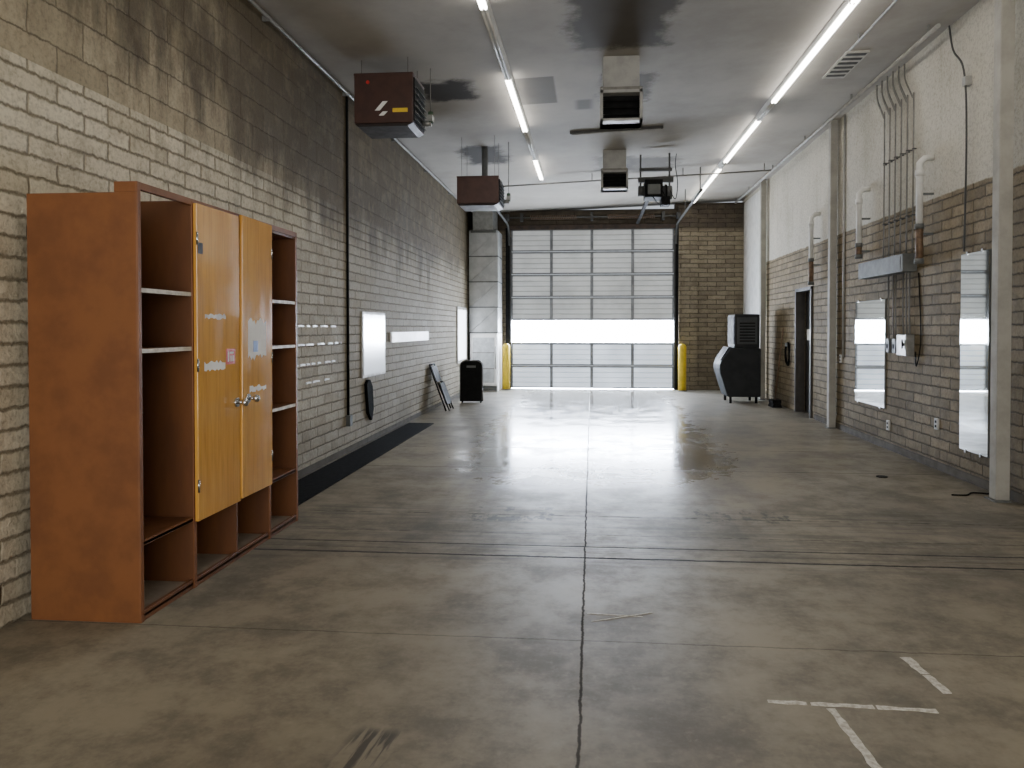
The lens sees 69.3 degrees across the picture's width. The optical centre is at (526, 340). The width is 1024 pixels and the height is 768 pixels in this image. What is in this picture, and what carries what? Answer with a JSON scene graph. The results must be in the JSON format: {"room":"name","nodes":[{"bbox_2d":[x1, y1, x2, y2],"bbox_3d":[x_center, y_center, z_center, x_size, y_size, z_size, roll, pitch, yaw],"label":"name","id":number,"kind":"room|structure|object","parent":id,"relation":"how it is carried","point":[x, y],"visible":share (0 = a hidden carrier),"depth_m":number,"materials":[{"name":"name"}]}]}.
{"room":"garage bay","nodes":[
{"label":"garage bay","id":0,"kind":"room"},
{"bbox_2d":[0,0,472,628],"bbox_3d":[-2.275,-0.755,6.862,0.250,4.070,21.300,0,1,5],"label":"wall","id":1,"kind":"structure","parent":0,"point":[209,102],"depth_m":5.60,"materials":[{"name":"beige brick"}]},
{"bbox_2d":[346,91,352,425],"bbox_3d":[-1.999,-0.915,8.291,0.051,3.740,0.080,0,1,5],"label":"conduit","id":2,"kind":"object","parent":1,"relation":"attached to","point":[349,418],"visible":0.91,"depth_m":8.28,"materials":[{"name":"grey metal"}]},
{"bbox_2d":[248,0,456,198],"bbox_3d":[-2.121,-2.698,6.715,0.075,0.040,19.100,0,1,5],"label":"conduit","id":3,"kind":"object","parent":1,"relation":"attached to","point":[266,17],"visible":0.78,"depth_m":7.24,"materials":[{"name":"metal"}]},
{"bbox_2d":[364,378,373,419],"bbox_3d":[-1.937,0.713,9.077,0.040,0.532,0.278,0,1,5],"label":"coiled hose","id":4,"kind":"object","parent":1,"relation":"hanging from","point":[368,387],"visible":1,"depth_m":9.03,"materials":[{"name":"black rubber"}]},
{"bbox_2d":[361,311,384,377],"bbox_3d":[-1.925,0.038,9.305,0.024,0.800,0.980,0,1,5],"label":"whiteboard","id":5,"kind":"object","parent":1,"relation":"attached to","point":[372,323],"visible":1,"depth_m":9.20,"materials":[{"name":"white plastic"}]},
{"bbox_2d":[298,392,459,477],"bbox_3d":[-1.756,1.173,11.318,0.012,0.060,11.600,0,1,5],"label":"baseboard","id":6,"kind":"structure","parent":1,"relation":"attached to","point":[334,456],"depth_m":8.83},
{"bbox_2d":[390,331,428,342],"bbox_3d":[-1.755,-0.068,11.211,0.030,0.145,2.270,0,1,5],"label":"wall rail","id":7,"kind":"object","parent":1,"relation":"attached to","point":[423,335],"visible":1,"depth_m":10.99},
{"bbox_2d":[456,306,466,363],"bbox_3d":[-1.370,-0.132,15.604,0.030,1.160,1.150,0,1,5],"label":"window","id":8,"kind":"structure","parent":1,"relation":"in","point":[461,312],"depth_m":15.56,"materials":[{"name":"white glass"}]},
{"bbox_2d":[0,388,1023,767],"bbox_3d":[0.971,1.374,7.218,6.760,0.200,22.500,0,1,5],"label":"floor","id":9,"kind":"structure","parent":0,"point":[429,606],"depth_m":3.52,"materials":[{"name":"concrete"}]},
{"bbox_2d":[26,181,297,622],"bbox_3d":[-1.969,0.277,4.449,0.662,2.090,1.891,0,1,5],"label":"storage cabinet","id":10,"kind":"object","parent":9,"relation":"on","point":[162,335],"visible":1,"depth_m":3.95,"materials":[{"name":"brown wood"}]},
{"bbox_2d":[141,288,190,295],"bbox_3d":[-2.080,-0.246,3.749,0.538,0.021,0.454,0,1,5],"label":"shelf","id":11,"kind":"object","parent":10,"relation":"attached to","point":[144,291],"depth_m":3.81,"materials":[{"name":"white wood"}]},
{"bbox_2d":[142,347,191,352],"bbox_3d":[-2.080,0.044,3.754,0.538,0.021,0.454,0,1,5],"label":"shelf","id":12,"kind":"object","parent":10,"relation":"attached to","point":[144,349],"depth_m":3.79,"materials":[{"name":"white wood"}]},
{"bbox_2d":[143,516,192,543],"bbox_3d":[-2.080,0.959,3.770,0.538,0.021,0.454,0,1,5],"label":"shelf","id":13,"kind":"object","parent":10,"relation":"attached to","point":[155,527],"depth_m":3.82,"materials":[{"name":"brown wood"}]},
{"bbox_2d":[272,345,294,348],"bbox_3d":[-1.957,0.040,5.158,0.538,0.021,0.463,0,1,5],"label":"shelf","id":14,"kind":"object","parent":10,"relation":"attached to","point":[273,346],"depth_m":5.15,"materials":[{"name":"white wood"}]},
{"bbox_2d":[272,300,294,304],"bbox_3d":[-1.957,-0.271,5.153,0.538,0.021,0.463,0,1,5],"label":"shelf","id":15,"kind":"object","parent":10,"relation":"attached to","point":[274,302],"depth_m":5.20,"materials":[{"name":"white wood"}]},
{"bbox_2d":[272,468,295,482],"bbox_3d":[-1.957,0.934,5.174,0.538,0.021,0.463,0,1,5],"label":"shelf","id":16,"kind":"object","parent":10,"relation":"attached to","point":[277,473],"depth_m":5.21,"materials":[{"name":"brown wood"}]},
{"bbox_2d":[272,403,295,411],"bbox_3d":[-1.957,0.464,5.166,0.538,0.021,0.463,0,1,5],"label":"shelf","id":17,"kind":"object","parent":10,"relation":"attached to","point":[275,406],"depth_m":5.23,"materials":[{"name":"white wood"}]},
{"bbox_2d":[298,423,433,505],"bbox_3d":[-1.778,1.251,8.209,0.370,0.012,5.300,0,1,5],"label":"rubber mat","id":18,"kind":"object","parent":9,"relation":"on","point":[316,482],"visible":0.64,"depth_m":7.64,"materials":[{"name":"black rubber"}]},
{"bbox_2d":[429,363,453,410],"bbox_3d":[-1.452,0.779,12.590,0.360,0.789,0.448,0,1,5],"label":"folding chair","id":19,"kind":"object","parent":9,"relation":"on","point":[435,373],"visible":1,"depth_m":12.46,"materials":[{"name":"black paint"}]},
{"bbox_2d":[460,360,482,402],"bbox_3d":[-1.040,0.758,13.881,0.434,0.800,0.115,0,1,5],"label":"suitcase","id":20,"kind":"object","parent":9,"relation":"on","point":[471,371],"visible":1,"depth_m":13.84,"materials":[{"name":"black paint"}]},
{"bbox_2d":[470,333,501,391],"bbox_3d":[-0.922,0.467,16.664,0.620,1.285,0.880,0,1,5],"label":"cooler","id":21,"kind":"object","parent":9,"relation":"on","point":[486,348],"visible":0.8,"depth_m":16.26,"materials":[{"name":"white metal"}]},
{"bbox_2d":[501,344,510,389],"bbox_3d":[-0.471,0.583,16.768,0.220,1.050,0.220,0,1,5],"label":"bollard","id":22,"kind":"object","parent":9,"relation":"on","point":[506,347],"visible":1,"depth_m":16.69,"materials":[{"name":"metal"}]},
{"bbox_2d":[587,613,642,616],"bbox_3d":[0.429,1.336,3.610,0.271,0.002,0.008,0,1,9],"label":"tape","id":23,"kind":"object","parent":9,"relation":"on","point":[587,613],"visible":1,"depth_m":3.61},
{"bbox_2d":[591,612,652,621],"bbox_3d":[0.462,1.337,3.587,0.331,0.002,0.006,0,1,-20],"label":"tape","id":24,"kind":"object","parent":9,"relation":"on","point":[649,612],"visible":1,"depth_m":3.59,"materials":[{"name":"beige plastic"}]},
{"bbox_2d":[677,344,686,391],"bbox_3d":[3.443,0.588,16.425,0.220,1.050,0.220,0,1,5],"label":"bollard","id":25,"kind":"object","parent":9,"relation":"on","point":[682,347],"visible":1,"depth_m":16.35,"materials":[{"name":"metal"}]},
{"bbox_2d":[713,314,760,402],"bbox_3d":[3.983,0.325,14.063,0.755,1.660,0.702,0,1,5],"label":"machine","id":26,"kind":"object","parent":9,"relation":"on","point":[737,366],"visible":1,"depth_m":13.72,"materials":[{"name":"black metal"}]},
{"bbox_2d":[728,316,733,343],"bbox_3d":[3.876,-0.205,14.064,0.010,0.520,0.600,0,1,5],"label":"panel","id":27,"kind":"object","parent":26,"relation":"attached to","point":[730,318],"depth_m":14.03,"materials":[{"name":"white metal"}]},
{"bbox_2d":[758,180,765,399],"bbox_3d":[4.602,-0.998,14.489,0.120,4.291,0.160,0,1,5],"label":"steel post","id":28,"kind":"object","parent":9,"relation":"on","point":[762,282],"visible":0.77,"depth_m":14.44,"materials":[{"name":"metal"}]},
{"bbox_2d":[768,328,783,407],"bbox_3d":[4.451,0.469,13.172,0.233,1.401,0.340,0,1,5],"label":"push broom","id":29,"kind":"object","parent":9,"relation":"on","point":[774,403],"visible":1,"depth_m":13.15,"materials":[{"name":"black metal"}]},
{"bbox_2d":[767,700,806,704],"bbox_3d":[0.973,1.351,2.767,0.141,0.002,0.030,0,1,5],"label":"tape","id":30,"kind":"object","parent":9,"relation":"on","point":[769,701],"visible":1,"depth_m":2.76,"materials":[{"name":"white plastic"}]},
{"bbox_2d":[824,120,837,428],"bbox_3d":[4.260,-0.927,10.354,0.115,4.292,0.155,0,1,5],"label":"steel post","id":31,"kind":"object","parent":9,"relation":"on","point":[833,125],"visible":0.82,"depth_m":10.31,"materials":[{"name":"metal"}]},
{"bbox_2d":[810,702,874,708],"bbox_3d":[1.169,1.351,2.745,0.225,0.002,0.030,0,1,6],"label":"tape","id":32,"kind":"object","parent":9,"relation":"on","point":[812,703],"visible":1,"depth_m":2.74,"materials":[{"name":"white plastic"}]},
{"bbox_2d":[826,708,881,767],"bbox_3d":[1.114,1.357,2.429,0.038,0.002,0.586,0,1,1],"label":"tape","id":33,"kind":"object","parent":9,"relation":"on","point":[870,760],"visible":1,"depth_m":2.51,"materials":[{"name":"white plastic"}]},
{"bbox_2d":[876,475,887,477],"bbox_3d":[3.337,1.275,6.959,0.100,0.008,0.100,0,1,5],"label":"drain cover","id":34,"kind":"object","parent":9,"relation":"on","point":[879,476],"visible":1,"depth_m":6.94,"materials":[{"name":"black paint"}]},
{"bbox_2d":[875,705,938,712],"bbox_3d":[1.395,1.352,2.717,0.210,0.002,0.030,0,1,7],"label":"tape","id":35,"kind":"object","parent":9,"relation":"on","point":[880,707],"visible":1,"depth_m":2.71,"materials":[{"name":"white plastic"}]},
{"bbox_2d":[900,657,929,673],"bbox_3d":[1.610,1.346,3.070,0.048,0.002,0.152,0,1,-2],"label":"tape","id":36,"kind":"object","parent":9,"relation":"on","point":[909,660],"visible":1,"depth_m":3.08,"materials":[{"name":"white plastic"}]},
{"bbox_2d":[923,675,951,693],"bbox_3d":[1.612,1.349,2.910,0.039,0.002,0.151,0,1,-1],"label":"tape","id":37,"kind":"object","parent":9,"relation":"on","point":[942,688],"visible":1,"depth_m":2.90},
{"bbox_2d":[951,492,988,495],"bbox_3d":[3.730,1.286,6.222,0.369,0.012,0.092,0,1,-7],"label":"cable","id":38,"kind":"object","parent":9,"relation":"on","point":[970,492],"visible":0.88,"depth_m":6.19,"materials":[{"name":"black rubber"}]},
{"bbox_2d":[984,0,1014,502],"bbox_3d":[3.827,-0.849,5.975,0.128,4.290,0.168,0,1,5],"label":"steel post","id":39,"kind":"object","parent":9,"relation":"on","point":[1004,12],"visible":1,"depth_m":5.93,"materials":[{"name":"metal"}]},
{"bbox_2d":[253,0,979,212],"bbox_3d":[0.918,-3.032,6.543,6.760,0.558,21.300,0,1,5],"label":"ceiling","id":40,"kind":"structure","parent":0,"point":[708,68],"depth_m":7.96,"materials":[{"name":"paint"}]},
{"bbox_2d":[354,57,433,138],"bbox_3d":[-1.332,-2.478,7.645,0.714,0.689,0.704,0,1,5],"label":"heater","id":41,"kind":"object","parent":40,"relation":"hanging from","point":[388,104],"visible":1,"depth_m":7.32,"materials":[{"name":"brown metal"}]},
{"bbox_2d":[477,0,488,9],"bbox_3d":[-0.467,-2.773,4.937,0.090,0.082,2.450,0,1,5],"label":"strip light","id":42,"kind":"object","parent":40,"relation":"attached to","point":[482,4],"visible":1,"depth_m":6.08,"materials":[{"name":"white plastic"}]},
{"bbox_2d":[457,135,510,211],"bbox_3d":[-0.601,-2.401,10.723,0.714,0.988,0.748,0,1,5],"label":"heater","id":43,"kind":"object","parent":40,"relation":"hanging from","point":[484,192],"visible":1,"depth_m":10.38,"materials":[{"name":"brown metal"}]},
{"bbox_2d":[469,211,502,332],"bbox_3d":[-0.929,-1.563,16.662,0.660,2.768,0.885,0,1,5],"label":"air duct","id":44,"kind":"object","parent":40,"relation":"hanging from","point":[485,240],"visible":0.97,"depth_m":16.32,"materials":[{"name":"metal"}]},
{"bbox_2d":[480,2,511,79],"bbox_3d":[-0.284,-2.809,7.029,0.090,0.082,1.750,0,1,5],"label":"strip light","id":45,"kind":"object","parent":40,"relation":"attached to","point":[488,16],"visible":0.94,"depth_m":6.88,"materials":[{"name":"white metal"}]},
{"bbox_2d":[505,75,527,131],"bbox_3d":[-0.117,-2.843,8.946,0.090,0.082,2.100,0,1,5],"label":"strip light","id":46,"kind":"object","parent":40,"relation":"attached to","point":[511,86],"visible":0.92,"depth_m":8.76,"materials":[{"name":"white plastic"}]},
{"bbox_2d":[523,126,537,160],"bbox_3d":[0.049,-2.876,10.839,0.090,0.082,1.700,0,1,5],"label":"strip light","id":47,"kind":"object","parent":40,"relation":"attached to","point":[528,137],"visible":0.95,"depth_m":10.73,"materials":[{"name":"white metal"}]},
{"bbox_2d":[533,157,543,179],"bbox_3d":[0.191,-2.904,12.457,0.090,0.082,1.550,0,1,5],"label":"strip light","id":48,"kind":"object","parent":40,"relation":"attached to","point":[536,162],"visible":0.93,"depth_m":12.36,"materials":[{"name":"white plastic"}]},
{"bbox_2d":[601,150,627,192],"bbox_3d":[1.385,-2.671,11.769,0.420,0.610,0.620,0,1,5],"label":"heater","id":49,"kind":"object","parent":40,"relation":"attached to","point":[614,172],"visible":1,"depth_m":11.50,"materials":[{"name":"black paint"}]},
{"bbox_2d":[601,169,627,192],"bbox_3d":[1.372,-2.516,11.623,0.420,0.305,0.320,0,1,5],"label":"hood","id":50,"kind":"object","parent":49,"relation":"attached to","point":[612,180],"depth_m":11.56,"materials":[{"name":"black paint"}]},
{"bbox_2d":[570,125,662,134],"bbox_3d":[1.242,-2.929,10.297,1.290,0.103,0.040,0,1,5],"label":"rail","id":51,"kind":"object","parent":40,"relation":"attached to","point":[646,128],"visible":0.98,"depth_m":10.29,"materials":[{"name":"metal"}]},
{"bbox_2d":[599,55,642,128],"bbox_3d":[0.982,-2.570,7.791,0.430,0.668,0.620,0,1,5],"label":"heater","id":52,"kind":"object","parent":40,"relation":"attached to","point":[621,92],"visible":1,"depth_m":7.53,"materials":[{"name":"black paint"}]},
{"bbox_2d":[600,87,642,128],"bbox_3d":[0.969,-2.401,7.644,0.430,0.334,0.320,0,1,5],"label":"hood","id":53,"kind":"object","parent":52,"relation":"attached to","point":[620,107],"depth_m":7.59,"materials":[{"name":"black paint"}]},
{"bbox_2d":[504,163,770,186],"bbox_3d":[1.916,-2.940,13.134,4.721,0.338,0.028,0,1,5],"label":"conduit","id":54,"kind":"object","parent":40,"relation":"attached to","point":[764,163],"visible":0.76,"depth_m":13.07,"materials":[{"name":"grey metal"}]},
{"bbox_2d":[636,153,677,223],"bbox_3d":[2.293,-2.625,14.079,0.626,0.860,4.862,0,1,5],"label":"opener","id":55,"kind":"object","parent":40,"relation":"attached to","point":[653,189],"visible":1,"depth_m":11.82,"materials":[{"name":"black paint"}]},
{"bbox_2d":[691,186,704,202],"bbox_3d":[3.603,-3.081,15.544,0.090,0.082,1.700,0,1,5],"label":"strip light","id":56,"kind":"object","parent":40,"relation":"attached to","point":[701,186],"visible":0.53,"depth_m":15.47,"materials":[{"name":"white plastic"}]},
{"bbox_2d":[702,165,721,188],"bbox_3d":[3.450,-3.051,13.801,0.090,0.082,1.800,0,1,5],"label":"strip light","id":57,"kind":"object","parent":40,"relation":"attached to","point":[710,178],"visible":0.95,"depth_m":13.78,"materials":[{"name":"white plastic"}]},
{"bbox_2d":[718,159,726,168],"bbox_3d":[3.350,-3.031,12.655,0.090,0.082,0.500,0,1,5],"label":"strip light","id":58,"kind":"object","parent":40,"relation":"attached to","point":[721,164],"visible":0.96,"depth_m":12.63,"materials":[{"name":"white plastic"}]},
{"bbox_2d":[723,116,760,162],"bbox_3d":[3.220,-3.005,11.161,0.090,0.082,2.500,0,1,5],"label":"strip light","id":59,"kind":"object","parent":40,"relation":"attached to","point":[754,123],"visible":0.97,"depth_m":10.95,"materials":[{"name":"white plastic"}]},
{"bbox_2d":[756,98,775,120],"bbox_3d":[3.076,-2.976,9.518,0.090,0.082,0.800,0,1,5],"label":"strip light","id":60,"kind":"object","parent":40,"relation":"attached to","point":[768,105],"visible":0.95,"depth_m":9.49,"materials":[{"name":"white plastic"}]},
{"bbox_2d":[770,0,856,102],"bbox_3d":[2.919,-2.945,7.725,0.090,0.082,2.800,0,1,5],"label":"strip light","id":61,"kind":"object","parent":40,"relation":"attached to","point":[843,11],"visible":0.97,"depth_m":7.37,"materials":[{"name":"white plastic"}]},
{"bbox_2d":[735,23,940,203],"bbox_3d":[4.228,-3.036,11.675,0.044,0.111,9.700,0,1,5],"label":"conduit","id":62,"kind":"object","parent":40,"relation":"attached to","point":[930,32],"visible":1,"depth_m":8.91,"materials":[{"name":"metal"}]},
{"bbox_2d":[822,50,869,78],"bbox_3d":[3.459,-3.003,8.053,0.240,0.028,0.810,0,1,5],"label":"ceiling vent","id":63,"kind":"object","parent":40,"relation":"in","point":[848,60],"visible":1,"depth_m":7.98,"materials":[{"name":"metal"}]},
{"bbox_2d":[850,0,859,3],"bbox_3d":[2.692,-2.900,5.135,0.090,0.082,2.400,0,1,5],"label":"strip light","id":64,"kind":"object","parent":40,"relation":"attached to","point":[851,1],"visible":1,"depth_m":6.30,"materials":[{"name":"white plastic"}]},
{"bbox_2d":[849,0,897,50],"bbox_3d":[3.061,-2.922,5.103,0.040,0.062,4.800,0,1,5],"label":"conduit","id":65,"kind":"object","parent":40,"relation":"attached to","point":[860,35],"visible":1,"depth_m":6.91,"materials":[{"name":"metal"}]},
{"bbox_2d":[498,202,744,389],"bbox_3d":[1.833,-1.008,17.040,6.160,4.220,0.300,0,1,5],"label":"wall","id":66,"kind":"structure","parent":0,"point":[720,226],"depth_m":16.69,"materials":[{"name":"brown brick"}]},
{"bbox_2d":[497,167,702,389],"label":"door","id":67,"kind":"structure","parent":66,"relation":"in","point":[620,316],"depth_m":17.02,"materials":[{"name":"metal"}]},
{"bbox_2d":[678,205,696,389],"bbox_3d":[3.619,-0.966,16.689,0.400,4.150,0.090,0,1,5],"label":"wall","id":68,"kind":"structure","parent":66,"relation":"attached to","point":[687,279],"depth_m":16.64,"materials":[{"name":"brown brick"}]},
{"bbox_2d":[742,0,1023,493],"bbox_3d":[4.111,-0.861,6.302,0.250,4.301,21.300,0,1,5],"label":"wall","id":69,"kind":"structure","parent":0,"point":[915,396],"depth_m":7.88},
{"bbox_2d":[743,186,766,313],"bbox_3d":[4.787,-1.782,15.588,0.025,2.580,2.050,0,1,5],"label":"wall","id":70,"kind":"structure","parent":69,"relation":"attached to","point":[752,205],"depth_m":15.71,"materials":[{"name":"white paint"}]},
{"bbox_2d":[784,342,789,365],"bbox_3d":[4.528,0.226,12.860,0.060,0.427,0.287,0,1,5],"label":"coil","id":71,"kind":"object","parent":69,"relation":"attached to","point":[787,344],"visible":1,"depth_m":12.81,"materials":[{"name":"black rubber"}]},
{"bbox_2d":[794,286,812,417],"bbox_3d":[4.553,0.167,11.948,0.210,2.050,0.910,0,1,5],"label":"door","id":72,"kind":"structure","parent":69,"relation":"in","point":[803,342],"depth_m":12.34,"materials":[{"name":"metal"}]},
{"bbox_2d":[808,212,820,284],"bbox_3d":[4.324,-1.396,11.143,0.180,1.103,0.092,0,1,5],"label":"exhaust pipe","id":73,"kind":"object","parent":69,"relation":"attached to","point":[811,218],"visible":1,"depth_m":11.12,"materials":[{"name":"white metal"}]},
{"bbox_2d":[842,114,845,357],"bbox_3d":[4.301,-1.419,10.040,0.032,3.286,0.032,0,1,5],"label":"conduit","id":74,"kind":"object","parent":69,"relation":"attached to","point":[844,144],"visible":1,"depth_m":10.03,"materials":[{"name":"grey metal"}]},
{"bbox_2d":[855,186,870,258],"bbox_3d":[4.149,-1.466,9.149,0.180,0.893,0.092,0,1,5],"label":"exhaust pipe","id":75,"kind":"object","parent":69,"relation":"attached to","point":[858,201],"visible":1,"depth_m":9.13,"materials":[{"name":"white metal"}]},
{"bbox_2d":[855,298,886,408],"bbox_3d":[4.216,0.141,9.106,0.026,1.310,0.970,0,1,5],"label":"wall mirror","id":76,"kind":"object","parent":69,"relation":"attached to","point":[871,315],"visible":1,"depth_m":9.03,"materials":[{"name":"silver"}]},
{"bbox_2d":[876,85,888,257],"bbox_3d":[4.158,-1.986,8.659,0.071,2.084,0.261,0,1,5],"label":"conduit","id":77,"kind":"object","parent":69,"relation":"attached to","point":[883,115],"visible":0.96,"depth_m":8.54,"materials":[{"name":"metal"}]},
{"bbox_2d":[858,253,916,278],"bbox_3d":[4.096,-0.843,8.462,0.156,0.190,1.300,0,1,5],"label":"trough","id":78,"kind":"object","parent":69,"relation":"attached to","point":[904,262],"visible":0.94,"depth_m":8.20,"materials":[{"name":"grey metal"}]},
{"bbox_2d":[881,81,893,256],"bbox_3d":[4.144,-1.983,8.504,0.071,2.084,0.261,0,1,5],"label":"conduit","id":79,"kind":"object","parent":69,"relation":"attached to","point":[889,109],"visible":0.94,"depth_m":8.38,"materials":[{"name":"metal"}]},
{"bbox_2d":[886,420,889,429],"bbox_3d":[4.167,0.971,8.537,0.023,0.110,0.070,0,1,5],"label":"outlet","id":80,"kind":"object","parent":69,"relation":"attached to","point":[887,421],"visible":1,"depth_m":8.53,"materials":[{"name":"white plastic"}]},
{"bbox_2d":[887,276,889,338],"bbox_3d":[4.139,-0.387,8.466,0.029,0.720,0.019,0,1,5],"label":"conduit","id":81,"kind":"object","parent":69,"relation":"attached to","point":[888,276],"visible":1,"depth_m":8.46,"materials":[{"name":"grey metal"}]},
{"bbox_2d":[886,339,891,352],"bbox_3d":[4.147,0.052,8.473,0.055,0.160,0.090,0,1,5],"label":"switch box","id":82,"kind":"object","parent":69,"relation":"attached to","point":[888,341],"visible":0.94,"depth_m":8.43,"materials":[{"name":"grey metal"}]},
{"bbox_2d":[887,76,899,254],"bbox_3d":[4.131,-1.980,8.348,0.071,2.084,0.261,0,1,5],"label":"conduit","id":83,"kind":"object","parent":69,"relation":"attached to","point":[894,107],"visible":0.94,"depth_m":8.23,"materials":[{"name":"metal"}]},
{"bbox_2d":[892,275,894,338],"bbox_3d":[4.127,-0.385,8.327,0.029,0.720,0.019,0,1,5],"label":"conduit","id":84,"kind":"object","parent":69,"relation":"attached to","point":[893,275],"visible":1,"depth_m":8.32,"materials":[{"name":"grey metal"}]},
{"bbox_2d":[892,339,896,352],"bbox_3d":[4.131,0.055,8.294,0.055,0.160,0.090,0,1,5],"label":"switch box","id":85,"kind":"object","parent":69,"relation":"attached to","point":[894,341],"visible":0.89,"depth_m":8.27,"materials":[{"name":"grey metal"}]},
{"bbox_2d":[894,274,896,338],"bbox_3d":[4.122,-0.384,8.267,0.029,0.720,0.019,0,1,5],"label":"conduit","id":86,"kind":"object","parent":69,"relation":"attached to","point":[895,274],"visible":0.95,"depth_m":8.26,"materials":[{"name":"grey metal"}]},
{"bbox_2d":[892,71,905,253],"bbox_3d":[4.117,-1.978,8.193,0.071,2.084,0.261,0,1,5],"label":"conduit","id":87,"kind":"object","parent":69,"relation":"attached to","point":[900,103],"visible":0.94,"depth_m":8.07,"materials":[{"name":"metal"}]},
{"bbox_2d":[902,273,904,334],"bbox_3d":[4.104,-0.405,8.067,0.029,0.670,0.019,0,1,5],"label":"conduit","id":88,"kind":"object","parent":69,"relation":"attached to","point":[902,273],"visible":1,"depth_m":8.06,"materials":[{"name":"grey metal"}]},
{"bbox_2d":[898,66,911,252],"bbox_3d":[4.104,-1.975,8.037,0.071,2.084,0.261,0,1,5],"label":"conduit","id":89,"kind":"object","parent":69,"relation":"attached to","point":[906,98],"visible":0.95,"depth_m":7.92,"materials":[{"name":"metal"}]},
{"bbox_2d":[897,334,913,355],"bbox_3d":[4.077,0.045,7.997,0.119,0.230,0.240,0,1,5],"label":"box","id":90,"kind":"object","parent":69,"relation":"attached to","point":[905,343],"visible":0.99,"depth_m":7.88,"materials":[{"name":"metal"}]},
{"bbox_2d":[905,272,907,334],"bbox_3d":[4.097,-0.404,7.987,0.029,0.670,0.019,0,1,5],"label":"conduit","id":91,"kind":"object","parent":69,"relation":"attached to","point":[906,272],"visible":1,"depth_m":7.98,"materials":[{"name":"grey metal"}]},
{"bbox_2d":[908,272,910,334],"bbox_3d":[4.090,-0.402,7.908,0.029,0.670,0.019,0,1,5],"label":"conduit","id":92,"kind":"object","parent":69,"relation":"attached to","point":[909,272],"visible":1,"depth_m":7.90,"materials":[{"name":"grey metal"}]},
{"bbox_2d":[904,64,916,252],"bbox_3d":[4.112,-1.973,7.958,0.041,2.084,0.261,0,1,5],"label":"conduit","id":93,"kind":"object","parent":69,"relation":"attached to","point":[913,95],"visible":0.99,"depth_m":7.84,"materials":[{"name":"metal"}]},
{"bbox_2d":[915,273,920,366],"bbox_3d":[4.099,-0.223,7.760,0.028,0.987,0.153,0,1,5],"label":"cable","id":94,"kind":"object","parent":69,"relation":"attached to","point":[916,364],"visible":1,"depth_m":7.72,"materials":[{"name":"black paint"}]},
{"bbox_2d":[814,414,1023,504],"bbox_3d":[3.744,1.296,3.661,0.015,0.080,15.500,0,1,5],"label":"baseboard","id":95,"kind":"structure","parent":69,"relation":"attached to","point":[1015,496],"depth_m":7.57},
{"bbox_2d":[914,154,933,263],"bbox_3d":[4.001,-1.332,7.458,0.180,1.103,0.092,0,1,5],"label":"exhaust pipe","id":96,"kind":"object","parent":69,"relation":"attached to","point":[919,172],"visible":1,"depth_m":7.43,"materials":[{"name":"white metal"}]},
{"bbox_2d":[934,418,938,429],"bbox_3d":[4.062,0.822,7.339,0.023,0.110,0.070,0,1,5],"label":"outlet","id":97,"kind":"object","parent":69,"relation":"attached to","point":[936,420],"visible":1,"depth_m":7.32,"materials":[{"name":"white plastic"}]},
{"bbox_2d":[948,25,971,251],"bbox_3d":[4.008,-1.916,6.899,0.062,2.191,0.408,0,1,5],"label":"conduit","id":98,"kind":"object","parent":69,"relation":"attached to","point":[966,80],"visible":1,"depth_m":6.73,"materials":[{"name":"metal"}]},
{"bbox_2d":[959,248,991,457],"bbox_3d":[3.998,0.105,6.609,0.026,1.830,0.500,0,1,5],"label":"wall mirror","id":99,"kind":"object","parent":69,"relation":"attached to","point":[976,267],"visible":0.98,"depth_m":6.58,"materials":[{"name":"silver"}]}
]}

